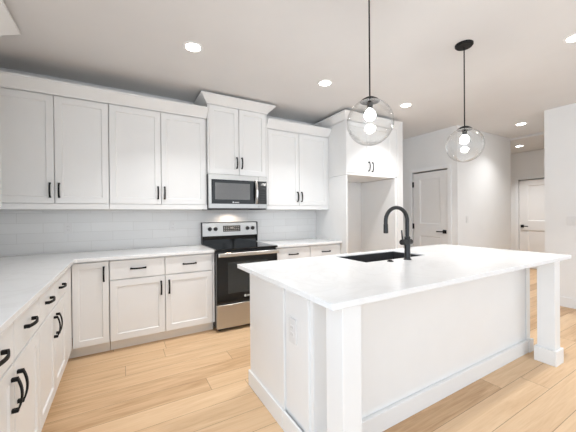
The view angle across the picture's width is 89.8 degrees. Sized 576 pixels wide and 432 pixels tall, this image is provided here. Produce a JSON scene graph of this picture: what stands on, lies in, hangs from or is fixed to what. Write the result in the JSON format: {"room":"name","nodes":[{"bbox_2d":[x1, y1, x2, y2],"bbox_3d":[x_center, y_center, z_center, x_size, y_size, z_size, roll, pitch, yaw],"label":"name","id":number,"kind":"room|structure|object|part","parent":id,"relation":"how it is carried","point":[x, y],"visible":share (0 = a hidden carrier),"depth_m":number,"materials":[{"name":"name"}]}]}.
{"room":"kitchen","nodes":[
{"label":"kitchen","id":0,"kind":"room"},
{"bbox_2d":[0,67,360,337],"bbox_3d":[-0.332,-0.096,4.262,5.930,2.745,0.100,-1,0,-30],"label":"wall","id":1,"kind":"structure","parent":0,"point":[354,189],"depth_m":5.00,"materials":[{"name":"white paint"}]},
{"bbox_2d":[0,70,109,208],"bbox_3d":[-2.290,-0.658,2.831,0.916,1.192,0.428,-1,0,-30],"label":"upper cabinet","id":2,"kind":"object","parent":1,"relation":"attached to","point":[54,134],"visible":0.94,"depth_m":2.71,"materials":[{"name":"white paint"}]},
{"bbox_3d":[-2.401,-0.625,2.624,0.431,1.014,0.020,-1,0,-30],"label":"door","id":3,"kind":"part","parent":2,"relation":"part of","materials":[{"name":"white paint"}]},
{"bbox_3d":[-2.223,-0.242,2.694,0.015,0.142,0.036,-1,0,-30],"label":"handle","id":4,"kind":"part","parent":2,"relation":"part of","materials":[{"name":"black metal"}]},
{"bbox_3d":[-2.295,-1.197,2.828,0.916,0.114,0.428,-1,0,-30],"label":"crown moulding","id":5,"kind":"part","parent":2,"relation":"part of","materials":[{"name":"white paint"}]},
{"bbox_3d":[-2.228,-0.089,2.735,0.915,0.054,0.040,-1,0,-30],"label":"light rail","id":6,"kind":"part","parent":2,"relation":"part of","materials":[{"name":"white paint"}]},
{"bbox_3d":[-2.164,-0.243,2.728,0.015,0.142,0.036,-1,0,-30],"label":"handle","id":7,"kind":"part","parent":2,"relation":"part of","materials":[{"name":"black metal"}]},
{"bbox_3d":[-2.021,-0.630,2.842,0.431,1.014,0.020,-1,0,-30],"label":"door","id":8,"kind":"part","parent":2,"relation":"part of","materials":[{"name":"white paint"}]},
{"bbox_2d":[108,89,207,209],"bbox_3d":[-1.462,-0.668,3.306,0.991,1.192,0.428,-1,0,-30],"label":"upper cabinet","id":9,"kind":"object","parent":1,"relation":"attached to","point":[157,146],"visible":0.99,"depth_m":3.16,"materials":[{"name":"white paint"}]},
{"bbox_3d":[-1.618,-0.635,3.074,0.481,1.014,0.020,-1,0,-30],"label":"door","id":10,"kind":"part","parent":9,"relation":"part of","materials":[{"name":"white paint"}]},
{"bbox_3d":[-1.467,-1.207,3.303,0.991,0.114,0.428,-1,0,-30],"label":"crown moulding","id":11,"kind":"part","parent":9,"relation":"part of","materials":[{"name":"white paint"}]},
{"bbox_3d":[-1.400,-0.099,3.210,0.990,0.054,0.040,-1,0,-30],"label":"light rail","id":12,"kind":"part","parent":9,"relation":"part of","materials":[{"name":"white paint"}]},
{"bbox_3d":[-1.195,-0.640,3.317,0.481,1.014,0.020,-1,0,-30],"label":"door","id":13,"kind":"part","parent":9,"relation":"part of","materials":[{"name":"white paint"}]},
{"bbox_2d":[0,210,315,256],"bbox_3d":[-1.170,0.149,3.717,3.727,0.448,0.008,-1,0,-30],"label":"backsplash","id":14,"kind":"structure","parent":1,"relation":"attached to","point":[22,232],"depth_m":3.31,"materials":[{"name":"white tile"}]},
{"bbox_2d":[193,91,275,176],"bbox_3d":[-0.685,-0.970,3.730,0.954,0.922,0.467,-1,0,-30],"label":"upper cabinet","id":15,"kind":"object","parent":1,"relation":"attached to","point":[236,140],"visible":0.94,"depth_m":3.58,"materials":[{"name":"white paint"}]},
{"bbox_3d":[-0.778,-0.917,3.520,0.365,0.820,0.020,-1,0,-30],"label":"door","id":16,"kind":"part","parent":15,"relation":"part of","materials":[{"name":"white paint"}]},
{"bbox_3d":[-0.689,-1.381,3.728,0.954,0.100,0.467,-1,0,-30],"label":"crown moulding","id":17,"kind":"part","parent":15,"relation":"part of","materials":[{"name":"white paint"}]},
{"bbox_2d":[206,173,266,209],"bbox_3d":[-0.690,-0.291,3.723,0.752,0.424,0.453,-1,0,-30],"label":"microwave","id":18,"kind":"object","parent":15,"relation":"attached to","point":[224,192],"visible":0.98,"depth_m":3.55,"materials":[{"name":"silver metal"}]},
{"bbox_3d":[-0.645,-0.295,3.564,0.604,0.289,0.025,-1,0,-30],"label":"door glass","id":19,"kind":"part","parent":18,"relation":"part of","materials":[{"name":"black glass"}]},
{"bbox_3d":[-0.397,-0.304,3.662,0.036,0.295,0.054,-1,0,-30],"label":"handle","id":20,"kind":"part","parent":18,"relation":"part of","materials":[{"name":"silver metal"}]},
{"bbox_3d":[-0.333,-0.299,3.745,0.111,0.291,0.027,-1,0,-30],"label":"control panel","id":21,"kind":"part","parent":18,"relation":"part of","materials":[{"name":"black plastic"}]},
{"bbox_3d":[-0.455,-0.921,3.705,0.365,0.820,0.020,-1,0,-30],"label":"door","id":22,"kind":"part","parent":15,"relation":"part of","materials":[{"name":"white paint"}]},
{"bbox_2d":[266,118,331,209],"bbox_3d":[0.095,-0.687,4.200,1.033,1.192,0.428,-1,0,-30],"label":"upper cabinet","id":23,"kind":"object","parent":1,"relation":"attached to","point":[297,178],"visible":0.93,"depth_m":4.06,"materials":[{"name":"white paint"}]},
{"bbox_3d":[-0.059,-0.653,3.968,0.482,1.014,0.020,-1,0,-30],"label":"door","id":24,"kind":"part","parent":23,"relation":"part of","materials":[{"name":"white paint"}]},
{"bbox_3d":[0.157,-0.118,4.104,1.032,0.054,0.040,-1,0,-30],"label":"light rail","id":25,"kind":"part","parent":23,"relation":"part of","materials":[{"name":"white paint"}]},
{"bbox_3d":[0.090,-1.226,4.198,1.033,0.114,0.428,-1,0,-30],"label":"crown moulding","id":26,"kind":"part","parent":23,"relation":"part of","materials":[{"name":"white paint"}]},
{"bbox_3d":[0.369,-0.658,4.214,0.492,1.014,0.020,-1,0,-30],"label":"door","id":27,"kind":"part","parent":23,"relation":"part of","materials":[{"name":"white paint"}]},
{"bbox_2d":[0,0,575,139],"bbox_3d":[2.032,-1.518,1.923,7.730,0.080,6.511,-1,0,-30],"label":"ceiling","id":28,"kind":"structure","parent":0,"point":[519,67],"depth_m":2.59,"materials":[{"name":"paint"}]},
{"bbox_2d":[182,41,202,52],"bbox_3d":[-0.817,-1.452,2.486,0.172,0.006,0.172,-1,0,-30],"label":"recessed light","id":29,"kind":"object","parent":28,"relation":"in","point":[191,46],"visible":1,"depth_m":2.48,"materials":[{"name":"white paint"}]},
{"bbox_2d":[317,79,332,86],"bbox_3d":[0.409,-1.466,3.190,0.172,0.006,0.172,-1,0,-30],"label":"recessed light","id":30,"kind":"object","parent":28,"relation":"in","point":[325,82],"visible":1,"depth_m":3.18,"materials":[{"name":"white paint"}]},
{"bbox_2d":[347,0,393,145],"bbox_3d":[0.522,-0.958,1.847,0.294,1.012,0.294,-1,0,-30],"label":"pendant light","id":31,"kind":"object","parent":28,"relation":"hanging from","point":[369,115],"visible":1,"depth_m":1.84,"materials":[{"name":"clear glass"}]},
{"bbox_3d":[0.520,-1.098,1.847,0.009,0.684,0.009,-1,0,-45],"label":"rod","id":32,"kind":"part","parent":31,"relation":"part of","materials":[{"name":"black metal"}]},
{"bbox_2d":[367,101,372,108],"bbox_3d":[0.524,-0.708,1.849,0.036,0.049,0.036,-1,0,-30],"label":"socket","id":33,"kind":"object","parent":31,"relation":"attached to","point":[369,103],"depth_m":1.84,"materials":[{"name":"black metal"}]},
{"bbox_3d":[0.524,-0.650,1.849,0.070,0.079,0.070,-1,0,-30],"label":"bulb","id":34,"kind":"part","parent":31,"relation":"part of","materials":[{"name":"white glass"}]},
{"bbox_3d":[0.525,-0.593,1.849,0.294,0.282,0.294,-1,0,-30],"label":"globe","id":35,"kind":"part","parent":31,"relation":"part of","materials":[{"name":"clear glass"}]},
{"bbox_2d":[399,103,412,107],"bbox_3d":[1.576,-1.480,3.861,0.172,0.006,0.172,-1,0,-30],"label":"recessed light","id":36,"kind":"object","parent":28,"relation":"in","point":[403,105],"visible":1,"depth_m":3.87,"materials":[{"name":"white paint"}]},
{"bbox_2d":[445,39,484,161],"bbox_3d":[1.519,-0.970,2.486,0.294,1.012,0.294,-1,0,-30],"label":"pendant light","id":37,"kind":"object","parent":28,"relation":"hanging from","point":[463,45],"visible":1,"depth_m":2.48,"materials":[{"name":"clear glass"}]},
{"bbox_3d":[1.518,-1.110,2.486,0.009,0.684,0.009,-1,0,-15],"label":"rod","id":38,"kind":"part","parent":37,"relation":"part of","materials":[{"name":"black metal"}]},
{"bbox_3d":[1.522,-0.663,2.488,0.070,0.079,0.070,-1,0,-30],"label":"bulb","id":39,"kind":"part","parent":37,"relation":"part of","materials":[{"name":"white glass"}]},
{"bbox_3d":[1.522,-0.605,2.488,0.294,0.282,0.294,-1,0,-30],"label":"globe","id":40,"kind":"part","parent":37,"relation":"part of","materials":[{"name":"clear glass"}]},
{"bbox_2d":[562,33,575,43],"bbox_3d":[2.395,-1.480,2.396,0.172,0.006,0.172,-1,0,-30],"label":"recessed light","id":41,"kind":"object","parent":28,"relation":"in","point":[572,38],"visible":1,"depth_m":2.42,"materials":[{"name":"white paint"}]},
{"bbox_2d":[41,268,575,431],"bbox_3d":[2.439,1.289,2.899,9.350,0.060,7.800,-1,0,-30],"label":"floor","id":42,"kind":"structure","parent":0,"point":[199,381],"depth_m":2.09,"materials":[{"name":"brown wood"}]},
{"bbox_2d":[0,298,39,431],"bbox_3d":[-1.405,0.861,1.068,0.664,0.883,0.841,-1,0,-30],"label":"base cabinet","id":43,"kind":"object","parent":42,"relation":"on","point":[19,343],"visible":0.94,"depth_m":1.27,"materials":[{"name":"white paint"}]},
{"bbox_3d":[-1.031,0.514,1.040,0.036,0.015,0.142,-1,0,-30],"label":"handle","id":44,"kind":"part","parent":43,"relation":"part of","materials":[{"name":"black metal"}]},
{"bbox_3d":[-1.056,0.519,1.026,0.020,0.176,0.414,-1,0,-30],"label":"drawer","id":45,"kind":"part","parent":43,"relation":"part of","materials":[{"name":"white paint"}]},
{"bbox_3d":[-1.052,0.904,1.028,0.020,0.574,0.414,-1,0,-30],"label":"door","id":46,"kind":"part","parent":43,"relation":"part of","materials":[{"name":"white paint"}]},
{"bbox_3d":[-1.115,0.736,1.191,0.036,0.142,0.015,-1,0,-30],"label":"handle","id":47,"kind":"part","parent":43,"relation":"part of","materials":[{"name":"black metal"}]},
{"bbox_3d":[-1.153,0.736,1.257,0.036,0.142,0.015,-1,0,-30],"label":"handle","id":48,"kind":"part","parent":43,"relation":"part of","materials":[{"name":"black metal"}]},
{"bbox_3d":[-1.266,0.520,1.392,0.020,0.176,0.414,-1,0,-30],"label":"drawer","id":49,"kind":"part","parent":43,"relation":"part of","materials":[{"name":"white paint"}]},
{"bbox_3d":[-1.262,0.905,1.394,0.020,0.574,0.414,-1,0,-30],"label":"door","id":50,"kind":"part","parent":43,"relation":"part of","materials":[{"name":"white paint"}]},
{"bbox_3d":[-1.241,0.514,1.406,0.036,0.015,0.142,-1,0,-30],"label":"handle","id":51,"kind":"part","parent":43,"relation":"part of","materials":[{"name":"black metal"}]},
{"bbox_2d":[0,245,214,334],"bbox_3d":[-1.306,0.397,2.133,1.909,0.030,2.601,-1,0,-30],"label":"countertop","id":52,"kind":"structure","parent":43,"relation":"on","point":[23,278],"depth_m":2.16,"materials":[{"name":"white stone"}]},
{"bbox_2d":[38,266,71,431],"bbox_3d":[-1.902,0.861,1.933,0.664,0.883,1.144,-1,0,-30],"label":"base cabinet","id":53,"kind":"object","parent":42,"relation":"on","point":[55,317],"visible":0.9,"depth_m":1.90,"materials":[{"name":"white paint"}]},
{"bbox_3d":[-1.476,0.520,1.759,0.020,0.176,0.412,-1,0,-30],"label":"drawer","id":54,"kind":"part","parent":53,"relation":"part of","materials":[{"name":"white paint"}]},
{"bbox_3d":[-1.473,0.905,1.760,0.020,0.574,0.412,-1,0,-30],"label":"door","id":55,"kind":"part","parent":53,"relation":"part of","materials":[{"name":"white paint"}]},
{"bbox_3d":[-1.452,0.514,1.773,0.036,0.015,0.142,-1,0,-30],"label":"handle","id":56,"kind":"part","parent":53,"relation":"part of","materials":[{"name":"black metal"}]},
{"bbox_3d":[-1.536,0.736,1.923,0.036,0.142,0.015,-1,0,-30],"label":"handle","id":57,"kind":"part","parent":53,"relation":"part of","materials":[{"name":"black metal"}]},
{"bbox_3d":[-1.686,0.520,2.123,0.020,0.176,0.412,-1,0,-30],"label":"drawer","id":58,"kind":"part","parent":53,"relation":"part of","materials":[{"name":"white paint"}]},
{"bbox_3d":[-1.573,0.736,1.989,0.036,0.142,0.015,-1,0,-30],"label":"handle","id":59,"kind":"part","parent":53,"relation":"part of","materials":[{"name":"black metal"}]},
{"bbox_3d":[-1.682,0.905,2.125,0.020,0.574,0.412,-1,0,-30],"label":"door","id":60,"kind":"part","parent":53,"relation":"part of","materials":[{"name":"white paint"}]},
{"bbox_3d":[-1.661,0.514,2.137,0.036,0.015,0.142,-1,0,-30],"label":"handle","id":61,"kind":"part","parent":53,"relation":"part of","materials":[{"name":"black metal"}]},
{"bbox_2d":[69,260,109,358],"bbox_3d":[-1.982,0.857,2.881,0.358,0.883,0.648,-1,0,-30],"label":"base cabinet","id":62,"kind":"object","parent":42,"relation":"on","point":[90,280],"visible":0.94,"depth_m":2.66,"materials":[{"name":"white paint"}]},
{"bbox_2d":[109,253,214,349],"bbox_3d":[-1.392,0.850,3.219,0.993,0.883,0.648,-1,0,-30],"label":"base cabinet","id":63,"kind":"object","parent":42,"relation":"on","point":[152,299],"visible":0.97,"depth_m":2.95,"materials":[{"name":"white paint"}]},
{"bbox_3d":[-1.478,0.514,2.850,0.478,0.176,0.020,-1,0,-30],"label":"drawer","id":64,"kind":"part","parent":63,"relation":"part of","materials":[{"name":"white paint"}]},
{"bbox_3d":[-1.474,0.899,2.852,0.478,0.574,0.020,-1,0,-30],"label":"door","id":65,"kind":"part","parent":63,"relation":"part of","materials":[{"name":"white paint"}]},
{"bbox_3d":[-1.056,0.509,3.093,0.478,0.176,0.020,-1,0,-30],"label":"drawer","id":66,"kind":"part","parent":63,"relation":"part of","materials":[{"name":"white paint"}]},
{"bbox_3d":[-1.053,0.894,3.095,0.478,0.574,0.020,-1,0,-30],"label":"door","id":67,"kind":"part","parent":63,"relation":"part of","materials":[{"name":"white paint"}]},
{"bbox_2d":[201,221,278,330],"bbox_3d":[-0.607,0.681,3.607,0.765,1.203,0.737,-1,0,-30],"label":"range","id":68,"kind":"object","parent":42,"relation":"on","point":[233,243],"visible":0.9,"depth_m":3.31,"materials":[{"name":"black metal"}]},
{"bbox_3d":[-0.457,1.113,3.356,0.749,0.260,0.052,-1,0,-30],"label":"storage drawer","id":69,"kind":"part","parent":68,"relation":"part of","materials":[{"name":"silver metal"}]},
{"bbox_2d":[203,241,277,250],"bbox_3d":[-0.616,0.372,3.615,0.761,0.023,0.644,-1,0,-30],"label":"cooktop","id":70,"kind":"object","parent":68,"relation":"in","point":[216,245],"depth_m":3.52,"materials":[{"name":"black glass"}]},
{"bbox_3d":[-0.463,0.685,3.357,0.749,0.560,0.044,-1,0,-30],"label":"oven door","id":71,"kind":"part","parent":68,"relation":"part of","materials":[{"name":"black glass"}]},
{"bbox_3d":[-0.440,0.426,3.311,0.733,0.042,0.058,-1,0,-30],"label":"oven handle","id":72,"kind":"part","parent":68,"relation":"part of","materials":[{"name":"silver metal"}]},
{"bbox_2d":[276,243,339,259],"bbox_3d":[0.157,0.832,4.109,1.044,0.883,0.648,-1,0,-30],"label":"base cabinet","id":73,"kind":"object","parent":42,"relation":"on","point":[284,253],"visible":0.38,"depth_m":3.84,"materials":[{"name":"white paint"}]},
{"bbox_3d":[0.065,0.496,3.736,0.515,0.176,0.020,-1,0,-30],"label":"drawer","id":74,"kind":"part","parent":73,"relation":"part of","materials":[{"name":"white paint"}]},
{"bbox_2d":[257,238,341,247],"bbox_3d":[0.152,0.374,4.105,1.052,0.030,0.633,-1,0,-30],"label":"countertop","id":75,"kind":"structure","parent":73,"relation":"on","point":[310,241],"depth_m":3.97,"materials":[{"name":"white stone"}]},
{"bbox_3d":[0.518,0.491,3.997,0.515,0.176,0.020,-1,0,-30],"label":"drawer","id":76,"kind":"part","parent":73,"relation":"part of","materials":[{"name":"white paint"}]},
{"bbox_2d":[313,109,400,253],"bbox_3d":[1.060,-0.088,4.524,1.121,2.702,0.827,-1,0,-30],"label":"tall cabinet","id":77,"kind":"object","parent":42,"relation":"on","point":[374,167],"visible":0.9,"depth_m":4.32,"materials":[{"name":"white paint"}]},
{"bbox_3d":[0.642,0.347,4.334,0.022,1.842,0.739,-1,0,-30],"label":"panel","id":78,"kind":"part","parent":77,"relation":"part of","materials":[{"name":"white paint"}]},
{"bbox_3d":[1.048,-1.389,4.518,1.121,0.100,0.827,-1,0,-30],"label":"crown moulding","id":79,"kind":"part","parent":77,"relation":"part of","materials":[{"name":"white paint"}]},
{"bbox_3d":[1.004,-0.972,4.128,0.443,0.722,0.020,-1,0,-30],"label":"door","id":80,"kind":"part","parent":77,"relation":"part of","materials":[{"name":"white paint"}]},
{"bbox_3d":[1.229,-0.596,4.259,0.985,0.026,0.020,-1,0,-30],"label":"rail","id":81,"kind":"part","parent":77,"relation":"part of","materials":[{"name":"white paint"}]},
{"bbox_3d":[1.507,0.337,4.831,0.048,1.842,0.739,-1,0,-30],"label":"panel","id":82,"kind":"part","parent":77,"relation":"part of","materials":[{"name":"white paint"}]},
{"bbox_3d":[1.405,-0.976,4.358,0.468,0.722,0.020,-1,0,-30],"label":"door","id":83,"kind":"part","parent":77,"relation":"part of","materials":[{"name":"white paint"}]},
{"bbox_2d":[248,261,563,431],"bbox_3d":[1.050,0.832,2.353,2.505,0.883,1.091,-1,0,-30],"label":"kitchen island","id":84,"kind":"object","parent":42,"relation":"on","point":[374,366],"visible":0.76,"depth_m":1.87,"materials":[{"name":"white paint"}]},
{"bbox_3d":[-0.163,1.229,1.977,0.014,0.115,0.536,-1,0,-30],"label":"baseboard","id":85,"kind":"part","parent":84,"relation":"part of","materials":[{"name":"white paint"}]},
{"bbox_3d":[-0.144,0.845,1.971,0.019,0.883,0.509,-1,0,-30],"label":"panel","id":86,"kind":"part","parent":84,"relation":"part of","materials":[{"name":"white paint"}]},
{"bbox_2d":[289,316,296,345],"bbox_3d":[0.025,0.662,1.666,0.011,0.145,0.080,-1,0,-30],"label":"wall outlet","id":87,"kind":"object","parent":84,"relation":"attached to","point":[292,322],"visible":1,"depth_m":1.65,"materials":[{"name":"white plastic"}]},
{"bbox_3d":[0.052,1.227,1.602,0.014,0.119,0.316,-1,0,-30],"label":"baseboard","id":88,"kind":"part","parent":84,"relation":"part of","materials":[{"name":"white paint"}]},
{"bbox_3d":[0.047,0.845,1.662,0.018,0.883,0.212,-1,0,-30],"label":"panel","id":89,"kind":"part","parent":84,"relation":"part of","materials":[{"name":"white paint"}]},
{"bbox_3d":[0.264,0.844,1.362,0.114,0.883,0.120,-1,0,-30],"label":"leg","id":90,"kind":"part","parent":84,"relation":"part of","materials":[{"name":"white paint"}]},
{"bbox_2d":[237,244,570,310],"bbox_3d":[1.056,0.375,2.397,2.670,0.030,1.174,-1,0,-30],"label":"island countertop","id":91,"kind":"structure","parent":84,"relation":"on","point":[332,282],"depth_m":1.93,"materials":[{"name":"white stone"}]},
{"bbox_2d":[340,252,422,261],"bbox_3d":[0.847,0.492,2.622,0.758,0.244,0.383,-1,0,-30],"label":"sink","id":92,"kind":"object","parent":91,"relation":"in","point":[386,255],"visible":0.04,"depth_m":2.84,"materials":[{"name":"black metal"}]},
{"bbox_2d":[383,206,412,259],"bbox_3d":[0.903,0.139,2.358,0.281,0.445,0.062,-1,0,-23],"label":"kitchen faucet","id":93,"kind":"object","parent":91,"relation":"on","point":[406,241],"visible":1,"depth_m":2.37,"materials":[{"name":"black metal"}]},
{"bbox_3d":[0.887,0.046,2.358,0.246,0.260,0.030,-1,0,-20],"label":"spout","id":94,"kind":"part","parent":93,"relation":"part of","materials":[{"name":"black metal"}]},
{"bbox_3d":[1.183,0.832,2.111,2.422,0.883,0.020,-1,0,-30],"label":"seating panel","id":95,"kind":"part","parent":84,"relation":"part of","materials":[{"name":"white paint"}]},
{"bbox_3d":[1.174,1.217,2.079,2.405,0.115,0.026,-1,0,-30],"label":"baseboard","id":96,"kind":"part","parent":84,"relation":"part of","materials":[{"name":"white paint"}]},
{"bbox_3d":[2.258,1.204,2.690,0.083,0.115,0.022,-1,0,-30],"label":"baseboard","id":97,"kind":"part","parent":84,"relation":"part of","materials":[{"name":"white paint"}]},
{"bbox_3d":[2.263,0.821,2.510,0.114,0.883,0.120,-1,0,-30],"label":"leg","id":98,"kind":"part","parent":84,"relation":"part of","materials":[{"name":"white paint"}]},
{"bbox_2d":[383,121,402,248],"bbox_3d":[1.582,-0.116,4.870,0.125,2.745,0.751,-1,0,-30],"label":"wall","id":99,"kind":"structure","parent":0,"point":[399,177],"depth_m":4.53,"materials":[{"name":"white paint"}]},
{"bbox_2d":[403,125,461,247],"bbox_3d":[2.554,-0.127,5.301,0.110,2.745,1.171,-1,0,-30],"label":"wall","id":100,"kind":"structure","parent":0,"point":[428,149],"depth_m":5.04,"materials":[{"name":"white paint"}]},
{"bbox_2d":[412,170,447,246],"bbox_3d":[2.547,0.220,5.215,0.088,2.028,0.692,-1,0,-30],"label":"door","id":101,"kind":"structure","parent":100,"relation":"in","point":[430,202],"depth_m":5.21,"materials":[{"name":"paint"}]},
{"bbox_2d":[409,164,451,246],"bbox_3d":[2.541,0.183,5.203,0.016,2.126,0.819,-1,0,-30],"label":"trim","id":102,"kind":"structure","parent":100,"relation":"attached to","point":[448,166],"depth_m":4.92,"materials":[{"name":"white paint"}]},
{"bbox_2d":[461,126,510,249],"bbox_3d":[3.607,-0.136,5.294,1.710,2.745,0.110,-1,0,-30],"label":"wall","id":103,"kind":"structure","parent":0,"point":[485,179],"depth_m":5.20,"materials":[{"name":"white paint"}]},
{"bbox_2d":[510,132,543,153],"bbox_3d":[5.019,-1.520,6.110,1.620,0.080,4.800,-1,0,-30],"label":"ceiling","id":104,"kind":"structure","parent":0,"point":[532,142],"depth_m":5.88,"materials":[{"name":"paint"}]},
{"bbox_2d":[511,149,544,249],"bbox_3d":[5.396,-0.178,7.018,0.110,2.780,3.600,-1,0,-30],"label":"wall","id":105,"kind":"structure","parent":0,"point":[529,163],"depth_m":6.75,"materials":[{"name":"white paint"}]},
{"bbox_2d":[515,175,544,250],"bbox_3d":[5.649,0.152,6.457,0.016,2.120,0.951,-1,0,-30],"label":"trim","id":106,"kind":"structure","parent":105,"relation":"attached to","point":[539,176],"depth_m":6.83,"materials":[{"name":"white paint"}]},
{"bbox_2d":[519,179,544,268],"bbox_3d":[5.665,0.189,6.452,0.088,2.022,0.840,-1,0,-30],"label":"door","id":107,"kind":"structure","parent":105,"relation":"in","point":[531,192],"depth_m":6.61,"materials":[{"name":"paint"}]},
{"bbox_2d":[544,103,575,298],"bbox_3d":[4.806,-0.132,2.272,0.120,2.745,4.354,-1,0,-30],"label":"wall","id":108,"kind":"structure","parent":0,"point":[559,122],"depth_m":3.97,"materials":[{"name":"white paint"}]},
{"bbox_2d":[560,296,575,308],"bbox_3d":[4.756,1.173,2.251,0.014,0.135,4.368,-1,0,-30],"label":"baseboard","id":109,"kind":"structure","parent":108,"relation":"attached to","point":[564,301],"depth_m":3.91,"materials":[{"name":"white paint"}]},
{"bbox_2d":[567,217,575,224],"bbox_3d":[3.816,0.067,3.869,0.011,0.117,0.118,-1,0,-30],"label":"wall switch","id":110,"kind":"object","parent":108,"relation":"attached to","point":[570,220],"visible":1,"depth_m":3.88,"materials":[{"name":"white plastic"}]},
{"bbox_3d":[-2.160,-0.066,1.591,0.100,2.745,2.711,-1,0,-30],"label":"wall","id":111,"kind":"structure","parent":0,"visible":0},
{"bbox_2d":[0,0,20,207],"bbox_3d":[-1.941,-0.738,1.664,0.362,1.356,1.111,-1,0,-30],"label":"upper cabinet","id":112,"kind":"object","parent":111,"relation":"attached to","point":[8,26],"visible":1,"depth_m":2.07,"materials":[{"name":"white paint"}]},
{"bbox_3d":[-1.947,-1.363,1.661,0.362,0.106,1.111,-1,0,-30],"label":"crown moulding","id":113,"kind":"part","parent":112,"relation":"part of","materials":[{"name":"white paint"}]}
]}

